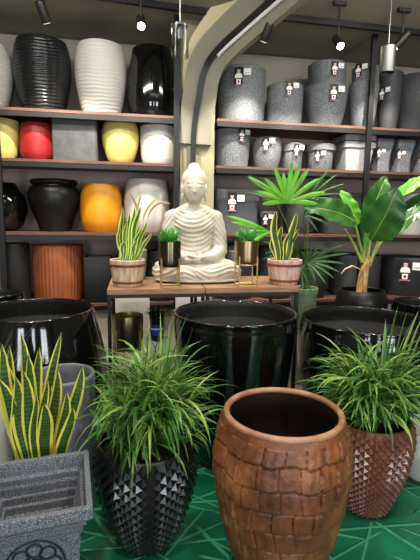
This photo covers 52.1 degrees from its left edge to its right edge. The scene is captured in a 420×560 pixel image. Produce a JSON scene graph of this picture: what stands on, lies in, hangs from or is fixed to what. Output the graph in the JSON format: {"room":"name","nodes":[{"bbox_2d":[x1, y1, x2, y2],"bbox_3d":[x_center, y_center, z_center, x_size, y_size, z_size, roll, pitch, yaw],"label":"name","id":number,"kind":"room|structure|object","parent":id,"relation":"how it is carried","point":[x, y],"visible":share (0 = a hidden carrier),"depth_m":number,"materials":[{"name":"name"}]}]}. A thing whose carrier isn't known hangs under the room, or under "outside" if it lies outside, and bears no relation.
{"room":"plant shop","nodes":[
{"label":"plant shop","id":0,"kind":"room"},
{"bbox_2d":[103,373,302,423],"bbox_3d":[0.857,1.337,0.988,7.200,0.100,7.660,-1,8,-10],"label":"floor","id":1,"kind":"structure","parent":0,"point":[297,386],"depth_m":3.69,"materials":[{"name":"beige tile"}]},
{"bbox_2d":[0,289,24,301],"bbox_3d":[-1.478,0.518,3.044,0.340,0.876,0.340,-1,8,-10],"label":"pot","id":2,"kind":"object","parent":1,"relation":"on","point":[5,294],"visible":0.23,"depth_m":2.99,"materials":[{"name":"black ceramic"}]},
{"bbox_2d":[113,312,142,383],"bbox_3d":[-0.617,0.600,3.258,0.224,0.689,0.224,-1,8,-10],"label":"planter","id":3,"kind":"object","parent":1,"relation":"on","point":[125,327],"visible":0.86,"depth_m":3.14,"materials":[{"name":"gold metal"}]},
{"bbox_2d":[115,298,149,379],"bbox_3d":[-0.681,0.505,3.728,0.316,0.742,0.068,-1,8,-12],"label":"board","id":4,"kind":"object","parent":1,"relation":"on","point":[140,305],"visible":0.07,"depth_m":3.71,"materials":[{"name":"grey"}]},
{"bbox_2d":[107,277,204,389],"bbox_3d":[-0.422,0.476,3.306,0.665,0.925,0.620,-1,8,-10],"label":"display table","id":5,"kind":"object","parent":1,"relation":"on","point":[150,287],"visible":0.44,"depth_m":2.96,"materials":[{"name":"brown wood"}]},
{"bbox_2d":[109,206,151,286],"bbox_3d":[-0.584,-0.239,3.036,0.252,0.561,0.252,5,9,28],"label":"barrel planter","id":6,"kind":"object","parent":5,"relation":"on","point":[127,270],"visible":1,"depth_m":3.01,"materials":[{"name":"brown wood"}]},
{"bbox_2d":[127,189,168,279],"bbox_3d":[-0.503,-0.336,3.189,0.240,0.711,0.489,-5,10,-35],"label":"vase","id":7,"kind":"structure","parent":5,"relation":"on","point":[144,254],"depth_m":3.16,"materials":[{"name":"beige"}]},
{"bbox_2d":[157,226,182,287],"bbox_3d":[-0.284,-0.165,3.018,0.180,0.423,0.224,-1,8,-10],"label":"planter","id":8,"kind":"object","parent":5,"relation":"on","point":[169,248],"visible":1,"depth_m":2.95,"materials":[{"name":"gold metal"}]},
{"bbox_2d":[152,163,241,282],"bbox_3d":[-0.087,-0.437,3.263,0.588,0.903,0.494,5,9,29],"label":"seated statue","id":9,"kind":"object","parent":5,"relation":"on","point":[203,239],"visible":0.86,"depth_m":3.25,"materials":[{"name":"white stone"}]},
{"bbox_2d":[146,336,170,370],"bbox_3d":[-0.411,0.696,3.421,0.180,0.457,0.180,-1,8,-10],"label":"display box","id":10,"kind":"object","parent":1,"relation":"on","point":[154,342],"visible":0.07,"depth_m":3.31,"materials":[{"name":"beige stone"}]},
{"bbox_2d":[146,305,166,341],"bbox_3d":[-0.424,0.326,3.356,0.189,0.292,0.172,1,8,1],"label":"bottle","id":11,"kind":"object","parent":10,"relation":"on","point":[154,315],"visible":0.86,"depth_m":3.32,"materials":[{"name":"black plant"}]},
{"bbox_2d":[175,297,200,365],"bbox_3d":[-0.170,0.488,3.812,0.268,0.768,0.062,-1,8,-10],"label":"board","id":12,"kind":"object","parent":1,"relation":"on","point":[179,301],"visible":0.02,"depth_m":3.76,"materials":[{"name":"white"}]},
{"bbox_2d":[194,276,298,388],"bbox_3d":[0.249,0.469,3.423,0.683,0.925,0.620,-1,8,-10],"label":"display table","id":13,"kind":"object","parent":1,"relation":"on","point":[264,288],"visible":0.35,"depth_m":3.11,"materials":[{"name":"brown wood"}]},
{"bbox_2d":[229,251,234,261],"bbox_3d":[0.194,-0.119,3.447,0.095,0.229,0.095,-1,8,-10],"label":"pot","id":14,"kind":"object","parent":13,"relation":"on","point":[231,253],"visible":0.28,"depth_m":3.40,"materials":[{"name":"grey ceramic"}]},
{"bbox_2d":[233,227,258,286],"bbox_3d":[0.251,-0.177,3.126,0.193,0.433,0.200,-1,8,-10],"label":"planter","id":15,"kind":"object","parent":13,"relation":"on","point":[246,247],"visible":1,"depth_m":3.05,"materials":[{"name":"gold metal"}]},
{"bbox_2d":[267,211,301,284],"bbox_3d":[0.568,-0.245,3.244,0.265,0.545,0.265,-1,8,-10],"label":"barrel planter","id":16,"kind":"object","parent":13,"relation":"on","point":[283,269],"visible":1,"depth_m":3.21,"materials":[{"name":"brown wood"}]},
{"bbox_2d":[80,425,419,559],"bbox_3d":[0.494,1.153,1.893,4.400,0.004,2.500,-1,8,-10],"label":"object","id":17,"kind":"structure","parent":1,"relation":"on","point":[201,535],"depth_m":1.92,"materials":[{"name":"green tile"}]},
{"bbox_2d":[0,318,39,461],"bbox_3d":[-0.948,0.620,1.906,0.353,1.006,0.305,2,8,6],"label":"planter","id":18,"kind":"object","parent":17,"relation":"on","point":[6,451],"visible":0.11,"depth_m":1.85,"materials":[{"name":"beige ceramic"}]},
{"bbox_2d":[0,450,92,559],"bbox_3d":[-0.561,0.925,1.414,0.338,0.550,0.338,-2,8,-18],"label":"square planter","id":19,"kind":"object","parent":17,"relation":"on","point":[46,503],"visible":1,"depth_m":1.47,"materials":[{"name":"grey stone"}]},
{"bbox_2d":[0,334,84,459],"bbox_3d":[-0.664,0.686,1.722,0.328,0.934,0.295,-1,8,-10],"label":"potted snake plant","id":20,"kind":"object","parent":19,"relation":"in","point":[36,424],"visible":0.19,"depth_m":1.62,"materials":[{"name":"green plant"}]},
{"bbox_2d":[0,298,108,438],"bbox_3d":[-1.007,0.598,2.492,0.827,0.884,0.827,0,8,-4],"label":"pot","id":21,"kind":"object","parent":17,"relation":"on","point":[76,321],"visible":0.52,"depth_m":2.29,"materials":[{"name":"black ceramic"}]},
{"bbox_2d":[42,363,95,507],"bbox_3d":[-0.694,0.769,2.049,0.297,0.678,0.297,-1,8,-10],"label":"pot","id":22,"kind":"object","parent":17,"relation":"on","point":[69,372],"visible":0.3,"depth_m":1.98,"materials":[{"name":"grey stone"}]},
{"bbox_2d":[68,314,236,556],"bbox_3d":[-0.212,0.641,1.857,0.709,0.998,0.773,-1,8,-10],"label":"planter","id":23,"kind":"object","parent":17,"relation":"on","point":[145,466],"visible":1,"depth_m":1.71,"materials":[{"name":"black ceramic"}]},
{"bbox_2d":[173,300,297,469],"bbox_3d":[0.142,0.610,2.594,0.725,0.864,0.725,8,11,41],"label":"pot","id":24,"kind":"object","parent":17,"relation":"on","point":[250,344],"visible":0.68,"depth_m":2.29,"materials":[{"name":"black ceramic"}]},
{"bbox_2d":[212,387,353,559],"bbox_3d":[0.263,0.824,1.622,0.511,0.713,0.514,4,8,19],"label":"pot","id":25,"kind":"object","parent":17,"relation":"on","point":[283,459],"visible":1,"depth_m":1.41,"materials":[{"name":"brown ceramic"}]},
{"bbox_2d":[294,308,419,518],"bbox_3d":[0.790,0.626,2.068,0.753,0.997,0.750,6,10,34],"label":"planter","id":26,"kind":"object","parent":17,"relation":"on","point":[373,400],"visible":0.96,"depth_m":1.96,"materials":[{"name":"brown ceramic"}]},
{"bbox_2d":[297,306,419,413],"bbox_3d":[1.027,0.630,2.896,0.879,0.764,0.879,-1,8,-10],"label":"pot","id":27,"kind":"object","parent":17,"relation":"on","point":[368,323],"visible":0.48,"depth_m":2.77,"materials":[{"name":"black ceramic"}]},
{"bbox_2d":[408,414,419,481],"bbox_3d":[1.206,0.947,2.378,0.362,0.286,0.362,-1,8,-10],"label":"glazed pot","id":28,"kind":"object","parent":17,"relation":"on","point":[414,473],"visible":0.19,"depth_m":2.27,"materials":[{"name":"grey ceramic"}]},
{"bbox_2d":[228,162,349,383],"bbox_3d":[0.614,0.005,3.497,1.046,1.833,0.509,-1,8,-10],"label":"fan palm","id":29,"kind":"object","parent":1,"relation":"on","point":[307,300],"visible":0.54,"depth_m":3.37,"materials":[{"name":"green plant"}]},
{"bbox_2d":[304,176,419,308],"bbox_3d":[1.266,0.038,3.509,1.213,1.782,0.453,-1,8,-10],"label":"banana plant","id":30,"kind":"object","parent":1,"relation":"on","point":[385,213],"visible":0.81,"depth_m":3.37,"materials":[{"name":"green plant"}]},
{"bbox_2d":[391,297,419,315],"bbox_3d":[1.689,0.552,3.504,0.442,0.768,0.442,-1,8,-10],"label":"pot","id":31,"kind":"object","parent":1,"relation":"on","point":[411,305],"visible":0.29,"depth_m":3.43,"materials":[{"name":"black ceramic"}]},
{"bbox_2d":[0,0,419,67],"bbox_3d":[0.900,-1.782,0.550,7.200,0.100,7.660,-1,8,-10],"label":"ceiling","id":32,"kind":"structure","parent":0,"point":[70,19],"depth_m":3.70,"materials":[{"name":"grey paint"}]},
{"bbox_2d":[35,0,50,23],"bbox_3d":[-1.134,-1.919,2.911,0.090,0.338,0.116,8,11,42],"label":"track spotlight","id":33,"kind":"object","parent":32,"relation":"hanging from","point":[42,10],"visible":1,"depth_m":2.90,"materials":[{"name":"black metal"}]},
{"bbox_2d":[136,0,145,30],"bbox_3d":[-0.486,-1.924,3.022,0.100,0.341,0.134,-1,8,-10],"label":"track spotlight","id":34,"kind":"object","parent":32,"relation":"hanging from","point":[140,19],"visible":1,"depth_m":3.01,"materials":[{"name":"black metal"}]},
{"bbox_2d":[97,0,206,15],"bbox_3d":[-0.689,-2.106,3.226,1.363,0.043,0.037,-1,8,-15],"label":"track","id":35,"kind":"object","parent":32,"relation":"attached to","point":[153,4],"visible":1,"depth_m":3.31,"materials":[{"name":"black metal"}]},
{"bbox_2d":[171,21,188,59],"bbox_3d":[-0.177,-1.683,2.548,0.104,0.680,0.104,-1,8,-10],"label":"pendant lamp","id":36,"kind":"object","parent":32,"relation":"hanging from","point":[179,29],"visible":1,"depth_m":2.54,"materials":[{"name":"silver metal"}]},
{"bbox_2d":[190,0,275,163],"bbox_3d":[0.470,-1.022,3.034,0.181,2.365,1.896,-6,10,-38],"label":"trim","id":37,"kind":"structure","parent":32,"relation":"attached to","point":[266,3],"depth_m":3.50,"materials":[{"name":"black metal"}]},
{"bbox_2d":[179,0,307,145],"bbox_3d":[0.475,-1.728,2.991,0.338,1.327,2.051,-6,10,-40],"label":"trim","id":38,"kind":"structure","parent":32,"relation":"attached to","point":[240,10],"depth_m":3.49,"materials":[{"name":"grey paint"}]},
{"bbox_2d":[172,86,190,201],"bbox_3d":[-0.230,-0.809,3.781,0.202,1.723,0.040,-1,8,-10],"label":"trim","id":39,"kind":"structure","parent":38,"relation":"attached to","point":[181,89],"depth_m":3.72,"materials":[{"name":"grey"}]},
{"bbox_2d":[217,0,282,56],"bbox_3d":[0.576,-1.907,2.809,0.118,0.426,1.630,-5,10,-36],"label":"trim","id":40,"kind":"structure","parent":32,"relation":"attached to","point":[277,2],"depth_m":3.21,"materials":[{"name":"silver metal"}]},
{"bbox_2d":[260,22,273,42],"bbox_3d":[0.424,-1.937,3.183,0.114,0.334,0.092,5,9,28],"label":"track spotlight","id":41,"kind":"object","parent":32,"relation":"hanging from","point":[267,30],"visible":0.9,"depth_m":3.18,"materials":[{"name":"black metal"}]},
{"bbox_2d":[332,0,346,49],"bbox_3d":[0.983,-1.933,3.280,0.100,0.355,0.134,-1,8,-10],"label":"track spotlight","id":42,"kind":"object","parent":32,"relation":"attached to","point":[337,41],"visible":1,"depth_m":3.26,"materials":[{"name":"black metal"}]},
{"bbox_2d":[283,14,419,36],"bbox_3d":[1.216,-2.132,3.604,1.631,0.043,0.037,-1,8,-11],"label":"track","id":43,"kind":"object","parent":32,"relation":"attached to","point":[291,18],"visible":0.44,"depth_m":3.58,"materials":[{"name":"black metal"}]},
{"bbox_2d":[379,0,395,74],"bbox_3d":[1.273,-1.778,3.046,0.104,0.589,0.104,-1,8,-10],"label":"pendant lamp","id":44,"kind":"object","parent":32,"relation":"hanging from","point":[387,52],"visible":1,"depth_m":3.04,"materials":[{"name":"silver metal"}]},
{"bbox_2d":[394,7,410,49],"bbox_3d":[1.510,-1.966,3.369,0.130,0.298,0.075,3,8,15],"label":"track spotlight","id":45,"kind":"object","parent":32,"relation":"hanging from","point":[405,35],"visible":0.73,"depth_m":3.35,"materials":[{"name":"black metal"}]},
{"bbox_2d":[3,34,419,163],"bbox_3d":[0.212,-0.763,4.553,7.200,3.250,0.100,-1,8,-10],"label":"wall","id":46,"kind":"structure","parent":0,"point":[3,34],"depth_m":4.36,"materials":[{"name":"grey paint"}]},
{"bbox_2d":[179,19,214,299],"bbox_3d":[-0.165,-1.015,4.081,0.300,2.430,0.620,-1,8,-10],"label":"trim","id":47,"kind":"structure","parent":46,"relation":"attached to","point":[204,153],"depth_m":3.77,"materials":[{"name":"beige paint"}]},
{"bbox_2d":[95,304,390,372],"bbox_3d":[0.256,0.489,4.381,7.200,0.620,0.600,-1,8,-10],"label":"trim","id":48,"kind":"structure","parent":46,"relation":"attached to","point":[102,315],"depth_m":3.91,"materials":[{"name":"beige stone"}]},
{"bbox_2d":[0,15,179,310],"bbox_3d":[-1.494,-0.982,3.803,2.385,2.449,0.675,-1,8,-10],"label":"shelving unit","id":49,"kind":"object","parent":48,"relation":"on","point":[19,170],"visible":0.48,"depth_m":3.76,"materials":[{"name":"brown wood"}]},
{"bbox_2d":[0,44,13,106],"bbox_3d":[-1.913,-1.681,3.615,0.480,0.538,0.480,3,8,12],"label":"ribbed pot","id":50,"kind":"object","parent":49,"relation":"on","point":[6,71],"visible":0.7,"depth_m":3.57,"materials":[{"name":"grey ceramic"}]},
{"bbox_2d":[0,117,19,157],"bbox_3d":[-1.786,-1.184,3.667,0.307,0.333,0.307,-1,8,-10],"label":"glazed pot","id":51,"kind":"object","parent":49,"relation":"on","point":[9,128],"visible":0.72,"depth_m":3.58,"materials":[{"name":"yellow ceramic"}]},
{"bbox_2d":[3,182,27,230],"bbox_3d":[-1.870,-0.652,3.836,0.457,0.419,0.457,-1,8,-10],"label":"glazed pot","id":52,"kind":"object","parent":49,"relation":"on","point":[15,201],"visible":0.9,"depth_m":3.73,"materials":[{"name":"black ceramic"}]},
{"bbox_2d":[6,242,30,298],"bbox_3d":[-1.689,-0.065,3.744,0.231,0.517,0.231,-1,8,-10],"label":"clay pot","id":53,"kind":"object","parent":49,"relation":"on","point":[18,253],"visible":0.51,"depth_m":3.65,"materials":[{"name":"black ceramic"}]},
{"bbox_2d":[19,121,52,159],"bbox_3d":[-1.488,-1.178,3.712,0.289,0.316,0.289,-1,8,-10],"label":"glazed pot","id":54,"kind":"object","parent":49,"relation":"on","point":[35,138],"visible":0.73,"depth_m":3.59,"materials":[{"name":"red ceramic"}]},
{"bbox_2d":[12,33,71,109],"bbox_3d":[-1.433,-1.715,3.691,0.474,0.597,0.474,-4,9,-28],"label":"ribbed pot","id":55,"kind":"object","parent":49,"relation":"on","point":[42,71],"visible":0.8,"depth_m":3.51,"materials":[{"name":"black ceramic"}]},
{"bbox_2d":[27,178,80,231],"bbox_3d":[-1.412,-0.675,3.913,0.456,0.456,0.456,-1,8,-10],"label":"jar","id":56,"kind":"object","parent":49,"relation":"on","point":[54,203],"visible":0.98,"depth_m":3.75,"materials":[{"name":"black ceramic"}]},
{"bbox_2d":[31,243,83,299],"bbox_3d":[-1.375,-0.073,3.906,0.439,0.497,0.439,-1,8,-10],"label":"pot","id":57,"kind":"object","parent":49,"relation":"on","point":[57,268],"visible":0.87,"depth_m":3.73,"materials":[{"name":"ceramic"}]},
{"bbox_2d":[51,118,99,160],"bbox_3d":[-1.169,-1.207,3.787,0.364,0.361,0.364,-1,8,-10],"label":"square planter","id":58,"kind":"object","parent":49,"relation":"on","point":[72,139],"visible":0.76,"depth_m":3.61,"materials":[{"name":"grey concrete"}]},
{"bbox_2d":[83,255,111,302],"bbox_3d":[-1.004,-0.015,3.876,0.240,0.400,0.240,-1,8,-10],"label":"square planter","id":59,"kind":"object","parent":49,"relation":"on","point":[97,276],"visible":0.89,"depth_m":3.76,"materials":[{"name":"black ceramic"}]},
{"bbox_2d":[74,38,126,112],"bbox_3d":[-0.952,-1.717,3.758,0.440,0.596,0.440,-5,10,-36],"label":"ribbed pot","id":60,"kind":"object","parent":49,"relation":"on","point":[100,64],"visible":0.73,"depth_m":3.59,"materials":[{"name":"white ceramic"}]},
{"bbox_2d":[80,183,121,231],"bbox_3d":[-0.997,-0.658,3.947,0.374,0.425,0.374,-1,8,-10],"label":"glazed pot","id":61,"kind":"object","parent":49,"relation":"on","point":[100,203],"visible":0.93,"depth_m":3.80,"materials":[{"name":"orange ceramic"}]},
{"bbox_2d":[102,121,138,161],"bbox_3d":[-0.800,-1.213,3.847,0.325,0.367,0.325,-1,8,-10],"label":"glazed pot","id":62,"kind":"object","parent":49,"relation":"on","point":[120,140],"visible":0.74,"depth_m":3.72,"materials":[{"name":"yellow ceramic"}]},
{"bbox_2d":[124,178,168,231],"bbox_3d":[-0.595,-0.692,4.034,0.414,0.479,0.414,-1,8,-10],"label":"glazed pot","id":63,"kind":"object","parent":49,"relation":"on","point":[151,189],"visible":0.69,"depth_m":3.86,"materials":[{"name":"grey ceramic"}]},
{"bbox_2d":[127,43,173,115],"bbox_3d":[-0.512,-1.724,3.839,0.445,0.599,0.445,-1,8,-10],"label":"glazed pot","id":64,"kind":"object","parent":49,"relation":"on","point":[150,83],"visible":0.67,"depth_m":3.66,"materials":[{"name":"black ceramic"}]},
{"bbox_2d":[140,124,173,163],"bbox_3d":[-0.472,-1.206,3.903,0.322,0.346,0.322,-1,8,-10],"label":"glazed pot","id":65,"kind":"object","parent":49,"relation":"on","point":[156,140],"visible":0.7,"depth_m":3.77,"materials":[{"name":"grey ceramic"}]},
{"bbox_2d":[146,249,172,300],"bbox_3d":[-0.454,-0.050,3.986,0.274,0.454,0.274,-1,8,-10],"label":"clay pot","id":66,"kind":"object","parent":49,"relation":"on","point":[152,254],"visible":0.26,"depth_m":3.88,"materials":[{"name":"black ceramic"}]},
{"bbox_2d":[212,34,419,305],"bbox_3d":[1.328,-1.012,4.296,2.685,2.449,0.675,-1,8,-10],"label":"shelving unit","id":67,"kind":"object","parent":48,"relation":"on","point":[278,69],"visible":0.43,"depth_m":4.32,"materials":[{"name":"brown wood"}]},
{"bbox_2d":[214,127,250,166],"bbox_3d":[0.209,-1.214,4.026,0.346,0.348,0.364,-1,8,-10],"label":"pot","id":68,"kind":"object","parent":67,"relation":"on","point":[232,144],"visible":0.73,"depth_m":3.90,"materials":[{"name":"black stone"}]},
{"bbox_2d":[216,243,251,299],"bbox_3d":[0.230,-0.091,4.155,0.379,0.508,0.379,-1,8,-10],"label":"cylinder","id":69,"kind":"object","parent":67,"relation":"on","point":[246,270],"visible":0.2,"depth_m":4.01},
{"bbox_2d":[214,189,258,232],"bbox_3d":[0.224,-0.663,4.182,0.422,0.404,0.428,-1,8,-10],"label":"planter","id":70,"kind":"object","parent":67,"relation":"on","point":[239,203],"visible":0.69,"depth_m":3.98,"materials":[{"name":"stone"}]},
{"bbox_2d":[218,64,265,120],"bbox_3d":[0.288,-1.673,3.983,0.441,0.482,0.448,8,11,41],"label":"pot","id":71,"kind":"object","parent":67,"relation":"on","point":[241,87],"visible":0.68,"depth_m":3.80,"materials":[{"name":"black stone"}]},
{"bbox_2d":[252,136,281,167],"bbox_3d":[0.534,-1.181,4.049,0.275,0.286,0.298,2,8,10],"label":"pot","id":72,"kind":"object","parent":67,"relation":"on","point":[266,150],"visible":0.84,"depth_m":3.95,"materials":[{"name":"black stone"}]},
{"bbox_2d":[257,211,278,233],"bbox_3d":[0.554,-0.555,4.139,0.200,0.210,0.215,4,8,19],"label":"pot","id":73,"kind":"object","parent":67,"relation":"on","point":[265,217],"visible":0.66,"depth_m":4.06,"materials":[{"name":"black"}]},
{"bbox_2d":[258,245,292,298],"bbox_3d":[0.628,-0.084,4.204,0.336,0.492,0.336,-1,8,-10],"label":"cylinder","id":74,"kind":"object","parent":67,"relation":"on","point":[262,263],"visible":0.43,"depth_m":4.08,"materials":[{"name":"black plastic"}]},
{"bbox_2d":[267,81,303,122],"bbox_3d":[0.697,-1.608,3.997,0.335,0.359,0.365,-1,8,-10],"label":"pot","id":75,"kind":"object","parent":67,"relation":"on","point":[284,99],"visible":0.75,"depth_m":3.87,"materials":[{"name":"black stone"}]},
{"bbox_2d":[282,142,303,167],"bbox_3d":[0.785,-1.158,4.057,0.205,0.244,0.234,-1,8,-10],"label":"pot","id":76,"kind":"object","parent":67,"relation":"on","point":[292,151],"visible":0.94,"depth_m":4.00,"materials":[{"name":"black stone"}]},
{"bbox_2d":[282,199,311,233],"bbox_3d":[0.858,-0.623,4.236,0.292,0.326,0.292,-1,8,-10],"label":"pot","id":77,"kind":"object","parent":67,"relation":"on","point":[293,208],"visible":0.48,"depth_m":4.13,"materials":[{"name":"grey stone"}]},
{"bbox_2d":[296,249,326,297],"bbox_3d":[0.995,-0.067,4.248,0.291,0.455,0.291,-1,8,-10],"label":"cylinder","id":78,"kind":"object","parent":67,"relation":"on","point":[319,282],"visible":0.28,"depth_m":4.13,"materials":[{"name":"black plastic"}]},
{"bbox_2d":[304,143,335,169],"bbox_3d":[1.063,-1.172,4.159,0.296,0.250,0.308,-1,8,-10],"label":"pot","id":79,"kind":"object","parent":67,"relation":"on","point":[318,155],"visible":0.91,"depth_m":4.06,"materials":[{"name":"black"}]},
{"bbox_2d":[304,82,347,124],"bbox_3d":[1.103,-1.630,4.103,0.406,0.384,0.432,-1,8,-10],"label":"pot","id":80,"kind":"object","parent":67,"relation":"on","point":[325,102],"visible":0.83,"depth_m":3.96,"materials":[{"name":"black stone"}]},
{"bbox_2d":[308,59,346,85],"bbox_3d":[1.106,-1.832,4.077,0.353,0.384,0.374,-1,8,-10],"label":"pot","id":81,"kind":"object","parent":80,"relation":"in","point":[326,70],"visible":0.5,"depth_m":3.93,"materials":[{"name":"black stone"}]},
{"bbox_2d":[312,192,361,233],"bbox_3d":[1.290,-0.674,4.371,0.422,0.401,0.422,-1,8,-10],"label":"square planter","id":82,"kind":"object","parent":67,"relation":"on","point":[335,227],"visible":0.44,"depth_m":4.21,"materials":[{"name":"stone"}]},
{"bbox_2d":[333,141,375,170],"bbox_3d":[1.402,-1.192,4.237,0.326,0.278,0.326,-1,8,-10],"label":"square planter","id":83,"kind":"object","parent":67,"relation":"on","point":[349,155],"visible":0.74,"depth_m":4.11,"materials":[{"name":"grey stone"}]},
{"bbox_2d":[332,134,375,144],"bbox_3d":[1.403,-1.257,4.228,0.321,0.278,0.321,-1,8,-10],"label":"woven planter","id":84,"kind":"object","parent":83,"relation":"in","point":[347,137],"visible":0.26,"depth_m":4.06,"materials":[{"name":"grey stone"}]},
{"bbox_2d":[328,252,381,294],"bbox_3d":[1.487,-0.064,4.446,0.508,0.408,0.508,-1,8,-10],"label":"cylinder","id":85,"kind":"object","parent":67,"relation":"on","point":[348,277],"visible":0.56,"depth_m":4.26,"materials":[{"name":"black plastic"}]},
{"bbox_2d":[349,80,379,126],"bbox_3d":[1.461,-1.647,4.109,0.273,0.426,0.273,-1,8,-10],"label":"pot","id":86,"kind":"object","parent":67,"relation":"on","point":[358,90],"visible":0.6,"depth_m":4.02,"materials":[{"name":"grey stone"}]},
{"bbox_2d":[352,63,378,82],"bbox_3d":[1.454,-1.787,4.079,0.238,0.434,0.266,8,11,42],"label":"pot","id":87,"kind":"object","parent":86,"relation":"in","point":[361,71],"visible":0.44,"depth_m":3.97,"materials":[{"name":"black stone"}]},
{"bbox_2d":[371,138,394,171],"bbox_3d":[1.671,-1.204,4.207,0.178,0.318,0.178,-1,8,-10],"label":"vase","id":88,"kind":"object","parent":67,"relation":"on","point":[381,154],"visible":0.73,"depth_m":4.14,"materials":[{"name":"grey stone"}]},
{"bbox_2d":[378,70,403,127],"bbox_3d":[1.710,-1.696,4.108,0.238,0.530,0.236,-1,8,-10],"label":"pot","id":89,"kind":"object","parent":67,"relation":"on","point":[390,89],"visible":0.76,"depth_m":4.04,"materials":[{"name":"black stone"}]},
{"bbox_2d":[380,254,419,295],"bbox_3d":[2.059,-0.053,4.496,0.477,0.388,0.547,-1,8,-10],"label":"pot","id":90,"kind":"object","parent":67,"relation":"on","point":[400,273],"visible":1,"depth_m":4.35,"materials":[{"name":"black ceramic"}]},
{"bbox_2d":[390,139,415,171],"bbox_3d":[1.886,-1.207,4.251,0.190,0.318,0.190,-1,8,-10],"label":"vase","id":91,"kind":"object","parent":67,"relation":"on","point":[402,150],"visible":0.85,"depth_m":4.18,"materials":[{"name":"grey stone"}]},
{"bbox_2d":[396,72,419,129],"bbox_3d":[2.051,-1.729,4.314,0.491,0.548,0.491,-1,8,-10],"label":"pot","id":92,"kind":"object","parent":67,"relation":"on","point":[409,113],"visible":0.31,"depth_m":4.13,"materials":[{"name":"grey stone"}]},
{"bbox_2d":[399,193,419,234],"bbox_3d":[2.123,-0.688,4.523,0.435,0.410,0.435,-1,8,-10],"label":"pot","id":93,"kind":"object","parent":67,"relation":"on","point":[414,228],"visible":0.3,"depth_m":4.37,"materials":[{"name":"grey stone"}]},
{"bbox_2d":[411,141,419,172],"bbox_3d":[2.132,-1.213,4.310,0.222,0.319,0.222,-1,8,-10],"label":"vase","id":94,"kind":"object","parent":67,"relation":"on","point":[415,157],"visible":0.72,"depth_m":4.27,"materials":[{"name":"grey stone"}]},
{"bbox_2d":[290,285,317,383],"bbox_3d":[0.798,0.476,3.736,0.239,0.838,0.239,-1,8,-10],"label":"pot","id":95,"kind":"object","parent":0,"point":[307,301],"depth_m":3.61,"materials":[{"name":"green ceramic"}]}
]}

